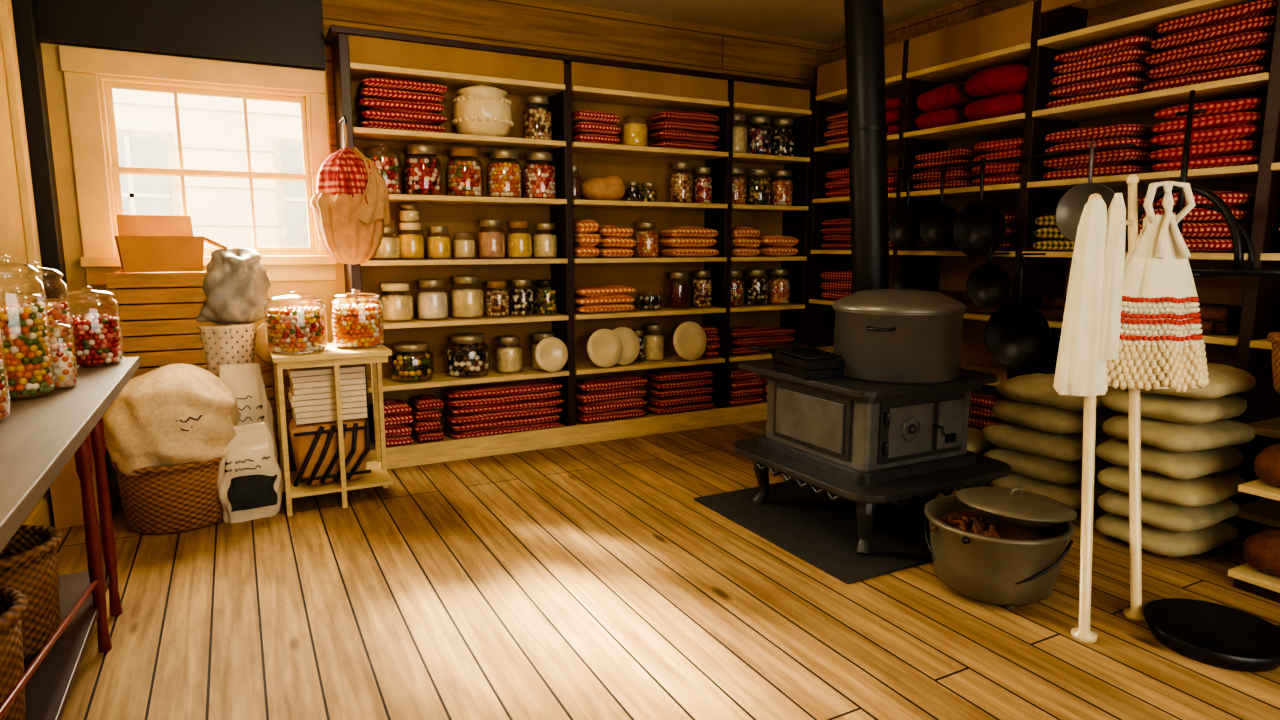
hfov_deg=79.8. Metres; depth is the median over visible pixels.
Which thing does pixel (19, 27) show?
trim
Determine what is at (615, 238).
folded cloth
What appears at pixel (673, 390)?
folded cloth
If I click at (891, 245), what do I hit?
folded cloth
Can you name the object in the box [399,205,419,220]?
spice jar
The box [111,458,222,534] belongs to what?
wicker basket
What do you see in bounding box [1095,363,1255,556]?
sacks
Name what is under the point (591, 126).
folded cloth
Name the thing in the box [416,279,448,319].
spice jar
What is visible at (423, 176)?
candy jar
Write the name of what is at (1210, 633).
skillet
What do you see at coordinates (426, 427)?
folded cloth
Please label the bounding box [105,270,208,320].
wooden crate
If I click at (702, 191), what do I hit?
spice jar
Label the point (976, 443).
sacks
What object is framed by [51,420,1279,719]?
floor
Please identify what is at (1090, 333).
linen towel
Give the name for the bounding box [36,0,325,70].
trim
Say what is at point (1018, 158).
hanging rail
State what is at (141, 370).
wooden crate
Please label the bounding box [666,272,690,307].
spice jar
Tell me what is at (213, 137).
window pane
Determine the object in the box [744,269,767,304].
spice jar
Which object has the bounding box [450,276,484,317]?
spice jar
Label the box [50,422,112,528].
kraft box
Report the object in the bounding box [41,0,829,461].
wall
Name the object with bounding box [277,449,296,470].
wooden crate
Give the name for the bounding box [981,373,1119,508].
sacks
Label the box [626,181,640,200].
spice jar
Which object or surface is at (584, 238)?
folded cloth
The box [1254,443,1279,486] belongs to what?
bread loaves
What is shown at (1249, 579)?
rack
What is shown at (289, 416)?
wooden crate
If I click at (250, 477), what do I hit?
flour bag
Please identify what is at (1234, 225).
pot rack
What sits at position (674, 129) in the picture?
folded cloth
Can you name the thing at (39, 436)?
table
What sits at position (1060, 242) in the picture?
folded cloth
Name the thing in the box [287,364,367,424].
paper stack
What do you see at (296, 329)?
candy jar
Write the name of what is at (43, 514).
baseboard
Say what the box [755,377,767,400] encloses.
folded cloth
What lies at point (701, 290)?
spice jar
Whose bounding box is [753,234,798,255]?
folded cloth
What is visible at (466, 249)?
spice jar
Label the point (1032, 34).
bookcase
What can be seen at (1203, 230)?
folded cloth
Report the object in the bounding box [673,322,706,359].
dinner plate
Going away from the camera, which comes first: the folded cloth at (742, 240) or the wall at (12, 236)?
the wall at (12, 236)
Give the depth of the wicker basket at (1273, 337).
3.29 m
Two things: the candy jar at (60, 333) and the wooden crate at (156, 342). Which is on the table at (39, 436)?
the candy jar at (60, 333)
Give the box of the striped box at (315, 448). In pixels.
[289,418,370,486]
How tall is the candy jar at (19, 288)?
0.326 m
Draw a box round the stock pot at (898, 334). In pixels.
[832,282,967,384]
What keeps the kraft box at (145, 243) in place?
on the wooden crate at (139, 295)
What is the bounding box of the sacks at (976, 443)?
[967,427,996,455]
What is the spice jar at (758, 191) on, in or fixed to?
in the bookcase at (571, 84)
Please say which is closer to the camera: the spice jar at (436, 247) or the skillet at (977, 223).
the skillet at (977, 223)
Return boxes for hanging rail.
[888,143,1141,264]
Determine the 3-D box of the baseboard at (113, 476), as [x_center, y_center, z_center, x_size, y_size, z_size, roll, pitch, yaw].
[-2.772,0.674,5.071,1.660,0.160,0.020,-5,10,-28]
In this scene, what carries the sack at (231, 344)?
on the wooden crate at (267, 373)
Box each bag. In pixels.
[190,248,272,323]
[217,422,282,522]
[219,363,277,457]
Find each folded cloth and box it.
[355,78,447,132]
[370,399,413,446]
[409,394,443,441]
[442,380,563,437]
[572,110,620,143]
[573,219,600,257]
[574,285,635,312]
[575,374,647,421]
[593,226,635,257]
[642,368,714,413]
[647,111,719,150]
[658,226,718,256]
[700,325,719,356]
[728,369,763,404]
[729,326,794,354]
[731,227,760,256]
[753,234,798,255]
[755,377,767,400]
[820,217,850,249]
[820,271,851,299]
[824,111,847,144]
[825,168,849,197]
[886,97,900,134]
[887,167,897,192]
[888,217,893,249]
[911,148,989,189]
[915,83,979,129]
[916,213,1017,250]
[963,64,1028,120]
[968,389,1004,429]
[971,138,1023,185]
[1033,215,1074,250]
[1042,124,1162,179]
[1045,35,1159,107]
[1138,191,1255,251]
[1143,0,1277,91]
[1148,97,1266,170]
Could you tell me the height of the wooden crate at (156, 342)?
0.268 m
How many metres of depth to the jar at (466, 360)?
5.46 m
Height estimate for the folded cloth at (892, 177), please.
0.211 m
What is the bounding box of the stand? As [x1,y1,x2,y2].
[1071,174,1145,642]
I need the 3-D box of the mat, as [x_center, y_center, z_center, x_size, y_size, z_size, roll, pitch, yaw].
[1.193,0.867,4.282,1.290,0.012,1.300,-5,10,-28]
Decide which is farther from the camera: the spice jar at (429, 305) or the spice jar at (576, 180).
the spice jar at (576, 180)
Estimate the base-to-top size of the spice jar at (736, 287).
0.306 m
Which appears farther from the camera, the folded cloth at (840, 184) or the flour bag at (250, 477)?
the folded cloth at (840, 184)
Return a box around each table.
[0,357,139,719]
[269,343,393,516]
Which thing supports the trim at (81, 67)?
attached to the wall at (540, 25)
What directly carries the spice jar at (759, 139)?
in the bookcase at (571, 84)
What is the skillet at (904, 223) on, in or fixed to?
hanging from the hanging rail
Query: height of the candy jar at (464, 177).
0.331 m
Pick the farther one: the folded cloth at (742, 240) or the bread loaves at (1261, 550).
the folded cloth at (742, 240)
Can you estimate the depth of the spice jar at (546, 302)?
5.72 m
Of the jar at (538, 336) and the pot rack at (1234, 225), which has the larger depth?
the jar at (538, 336)
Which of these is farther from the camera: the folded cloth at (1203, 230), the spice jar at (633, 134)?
the spice jar at (633, 134)
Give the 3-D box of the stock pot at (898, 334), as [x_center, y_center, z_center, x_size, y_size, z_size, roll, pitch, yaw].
[1.335,-0.163,3.974,0.670,0.480,0.670,-2,9,-13]
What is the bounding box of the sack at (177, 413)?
[103,363,240,475]
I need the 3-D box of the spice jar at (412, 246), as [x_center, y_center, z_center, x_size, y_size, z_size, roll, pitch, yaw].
[-1.578,-0.819,5.268,0.180,0.246,0.180,6,11,36]
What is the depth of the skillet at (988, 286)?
4.91 m
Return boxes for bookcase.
[324,25,814,468]
[805,0,1279,532]
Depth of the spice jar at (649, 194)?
6.04 m
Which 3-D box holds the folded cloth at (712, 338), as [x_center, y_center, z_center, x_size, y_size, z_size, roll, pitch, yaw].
[0.561,-0.162,6.495,0.151,0.269,0.241,-5,10,-28]
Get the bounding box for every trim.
[0,0,67,304]
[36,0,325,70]
[58,45,336,284]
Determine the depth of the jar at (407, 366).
5.28 m
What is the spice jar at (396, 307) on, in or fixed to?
in the bookcase at (571, 84)
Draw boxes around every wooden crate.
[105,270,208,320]
[118,318,227,366]
[131,364,208,378]
[218,366,291,411]
[273,410,293,450]
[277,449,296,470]
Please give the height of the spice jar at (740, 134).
0.326 m
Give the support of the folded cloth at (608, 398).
in the bookcase at (571, 84)
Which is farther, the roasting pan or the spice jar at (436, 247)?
the spice jar at (436, 247)
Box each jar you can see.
[0,254,55,399]
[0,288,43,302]
[0,319,10,421]
[2,262,75,368]
[47,320,77,388]
[59,286,123,366]
[264,292,327,353]
[330,289,384,347]
[362,144,401,193]
[372,227,400,258]
[377,283,413,321]
[389,341,433,381]
[397,223,424,258]
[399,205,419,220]
[403,145,441,194]
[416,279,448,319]
[426,226,450,258]
[446,147,482,196]
[446,333,489,377]
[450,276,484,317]
[452,232,475,258]
[477,219,505,257]
[484,281,509,316]
[487,150,521,197]
[495,335,522,372]
[506,221,531,257]
[509,279,533,315]
[522,95,552,139]
[522,152,556,198]
[531,332,554,369]
[532,223,557,257]
[534,279,557,313]
[572,165,580,199]
[620,113,647,146]
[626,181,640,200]
[633,329,643,361]
[634,222,658,256]
[637,291,661,309]
[640,182,657,201]
[643,323,664,360]
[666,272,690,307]
[669,161,692,202]
[691,270,712,306]
[693,167,712,202]
[730,269,744,305]
[732,167,746,203]
[733,113,747,152]
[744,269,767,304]
[746,168,770,204]
[747,116,771,154]
[767,269,790,303]
[769,170,793,205]
[770,118,794,155]
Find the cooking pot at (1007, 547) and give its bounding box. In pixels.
[924,486,1076,608]
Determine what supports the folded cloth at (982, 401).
in the bookcase at (1032, 34)
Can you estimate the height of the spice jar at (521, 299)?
0.266 m
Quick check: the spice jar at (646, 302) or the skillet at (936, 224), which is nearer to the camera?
the skillet at (936, 224)
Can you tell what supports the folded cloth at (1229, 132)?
in the bookcase at (1032, 34)
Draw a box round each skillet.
[888,170,921,248]
[919,166,957,249]
[952,158,1006,256]
[966,240,1010,308]
[985,256,1050,367]
[1055,141,1114,241]
[1142,598,1279,671]
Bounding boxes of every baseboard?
[24,489,53,526]
[109,462,118,486]
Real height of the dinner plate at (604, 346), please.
0.296 m
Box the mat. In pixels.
[694,480,937,583]
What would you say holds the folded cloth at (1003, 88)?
in the bookcase at (1032, 34)
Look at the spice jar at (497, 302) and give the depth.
5.55 m
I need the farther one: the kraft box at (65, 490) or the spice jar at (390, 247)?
the spice jar at (390, 247)
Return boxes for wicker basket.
[0,525,61,659]
[0,586,27,719]
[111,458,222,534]
[1267,332,1279,393]
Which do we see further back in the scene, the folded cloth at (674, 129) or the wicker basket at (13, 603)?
the folded cloth at (674, 129)
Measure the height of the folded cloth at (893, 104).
0.314 m
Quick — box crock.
[452,85,513,136]
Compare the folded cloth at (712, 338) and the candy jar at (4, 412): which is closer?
the candy jar at (4, 412)
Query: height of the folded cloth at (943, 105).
0.320 m
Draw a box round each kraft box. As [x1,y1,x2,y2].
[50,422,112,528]
[115,215,227,271]
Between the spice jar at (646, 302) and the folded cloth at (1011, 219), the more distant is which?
the spice jar at (646, 302)
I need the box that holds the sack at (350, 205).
[310,116,389,264]
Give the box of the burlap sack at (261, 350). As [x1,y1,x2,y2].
[254,321,272,366]
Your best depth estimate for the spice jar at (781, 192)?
6.62 m
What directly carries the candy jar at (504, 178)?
in the bookcase at (571, 84)
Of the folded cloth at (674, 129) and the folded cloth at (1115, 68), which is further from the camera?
the folded cloth at (674, 129)
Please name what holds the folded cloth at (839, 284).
in the bookcase at (1032, 34)
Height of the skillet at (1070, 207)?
0.566 m
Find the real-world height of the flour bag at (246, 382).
0.820 m
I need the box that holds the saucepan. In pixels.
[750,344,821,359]
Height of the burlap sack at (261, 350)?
0.330 m
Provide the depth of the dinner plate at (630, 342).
6.07 m
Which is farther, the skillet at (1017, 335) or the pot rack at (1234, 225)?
the skillet at (1017, 335)
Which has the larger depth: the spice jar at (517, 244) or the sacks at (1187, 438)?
the spice jar at (517, 244)
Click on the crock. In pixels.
(483, 110)
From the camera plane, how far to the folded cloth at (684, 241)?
6.18 m
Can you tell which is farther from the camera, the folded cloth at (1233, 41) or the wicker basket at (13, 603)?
the folded cloth at (1233, 41)
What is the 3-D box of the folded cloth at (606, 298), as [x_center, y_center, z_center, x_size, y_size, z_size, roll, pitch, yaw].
[-0.297,-0.478,5.980,0.502,0.208,0.250,-5,10,-28]
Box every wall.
[0,31,49,524]
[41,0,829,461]
[830,0,1120,62]
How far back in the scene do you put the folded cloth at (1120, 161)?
4.45 m
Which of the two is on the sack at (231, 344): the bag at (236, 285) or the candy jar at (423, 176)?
the bag at (236, 285)
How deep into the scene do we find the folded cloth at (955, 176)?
5.42 m
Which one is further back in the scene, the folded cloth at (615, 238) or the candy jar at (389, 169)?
the folded cloth at (615, 238)
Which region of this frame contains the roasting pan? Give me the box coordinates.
[774,348,844,379]
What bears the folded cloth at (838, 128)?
in the bookcase at (1032, 34)
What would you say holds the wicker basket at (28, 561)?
on the table at (39, 436)
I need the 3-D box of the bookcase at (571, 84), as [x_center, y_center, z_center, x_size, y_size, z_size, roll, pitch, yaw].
[-0.268,-0.813,5.944,3.860,2.840,0.425,-5,10,-28]
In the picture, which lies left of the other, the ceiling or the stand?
the ceiling
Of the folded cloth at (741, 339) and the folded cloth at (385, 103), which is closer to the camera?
the folded cloth at (385, 103)
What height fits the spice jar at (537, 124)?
0.316 m
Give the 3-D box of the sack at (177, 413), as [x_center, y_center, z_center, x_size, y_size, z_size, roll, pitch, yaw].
[-2.538,0.313,4.158,0.660,0.584,0.650,-5,10,-28]
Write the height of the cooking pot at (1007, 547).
0.470 m
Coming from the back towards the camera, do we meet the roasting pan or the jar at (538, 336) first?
the jar at (538, 336)
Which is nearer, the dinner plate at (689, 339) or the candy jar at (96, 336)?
the candy jar at (96, 336)
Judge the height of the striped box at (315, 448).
0.370 m
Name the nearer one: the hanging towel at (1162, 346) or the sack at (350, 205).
the hanging towel at (1162, 346)
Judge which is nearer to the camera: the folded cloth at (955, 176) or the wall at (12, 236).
the wall at (12, 236)
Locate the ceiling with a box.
[548,0,962,44]
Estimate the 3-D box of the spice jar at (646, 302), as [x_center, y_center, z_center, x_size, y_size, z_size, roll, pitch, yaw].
[0.079,-0.492,6.216,0.200,0.156,0.200,-8,12,-43]
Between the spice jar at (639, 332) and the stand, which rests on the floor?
the stand
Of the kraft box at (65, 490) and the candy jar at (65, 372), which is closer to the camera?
the candy jar at (65, 372)
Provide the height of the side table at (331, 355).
0.900 m
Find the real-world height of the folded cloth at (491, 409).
0.356 m
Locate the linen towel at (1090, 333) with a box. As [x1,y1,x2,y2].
[1053,193,1125,396]
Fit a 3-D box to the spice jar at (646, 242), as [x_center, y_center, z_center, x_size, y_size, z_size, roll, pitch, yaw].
[0.052,-0.964,6.130,0.200,0.276,0.200,7,11,38]
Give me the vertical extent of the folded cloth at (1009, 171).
0.306 m
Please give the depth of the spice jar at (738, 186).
6.38 m
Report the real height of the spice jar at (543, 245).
0.256 m
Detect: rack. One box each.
[1125,90,1279,276]
[1228,479,1279,602]
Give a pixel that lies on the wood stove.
(868, 444)
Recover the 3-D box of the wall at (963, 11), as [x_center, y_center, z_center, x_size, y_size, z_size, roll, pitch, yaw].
[3.493,-0.764,4.073,0.150,3.300,7.550,-5,10,-28]
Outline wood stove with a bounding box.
[733,0,1010,553]
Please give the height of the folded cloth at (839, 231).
0.270 m
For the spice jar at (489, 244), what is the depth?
5.46 m
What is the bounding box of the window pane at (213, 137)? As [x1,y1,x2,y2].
[112,88,308,246]
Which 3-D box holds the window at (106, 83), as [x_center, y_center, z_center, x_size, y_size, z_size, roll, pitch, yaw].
[-2.719,-1.204,4.914,1.150,1.060,0.150,-5,10,-28]
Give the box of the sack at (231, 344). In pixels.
[197,322,255,375]
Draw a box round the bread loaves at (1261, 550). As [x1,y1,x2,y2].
[1243,526,1279,575]
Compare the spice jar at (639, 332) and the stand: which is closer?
the stand
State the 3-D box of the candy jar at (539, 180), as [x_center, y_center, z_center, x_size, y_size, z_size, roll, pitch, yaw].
[-0.739,-1.353,5.637,0.250,0.331,0.250,8,12,43]
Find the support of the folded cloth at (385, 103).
in the bookcase at (571, 84)
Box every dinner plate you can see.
[535,337,567,371]
[587,329,622,366]
[612,327,639,364]
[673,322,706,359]
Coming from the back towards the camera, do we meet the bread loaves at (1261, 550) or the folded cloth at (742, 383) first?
the folded cloth at (742, 383)
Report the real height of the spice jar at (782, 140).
0.326 m
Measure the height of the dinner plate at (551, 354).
0.257 m
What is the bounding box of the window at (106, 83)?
[98,75,318,256]
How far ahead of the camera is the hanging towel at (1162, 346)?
2.82 m
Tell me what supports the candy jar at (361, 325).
on the side table at (331, 355)
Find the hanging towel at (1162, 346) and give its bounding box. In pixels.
[1106,181,1208,392]
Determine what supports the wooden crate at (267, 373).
on the wooden crate at (289, 416)
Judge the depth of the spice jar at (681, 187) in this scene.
6.15 m
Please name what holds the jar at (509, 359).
in the bookcase at (571, 84)

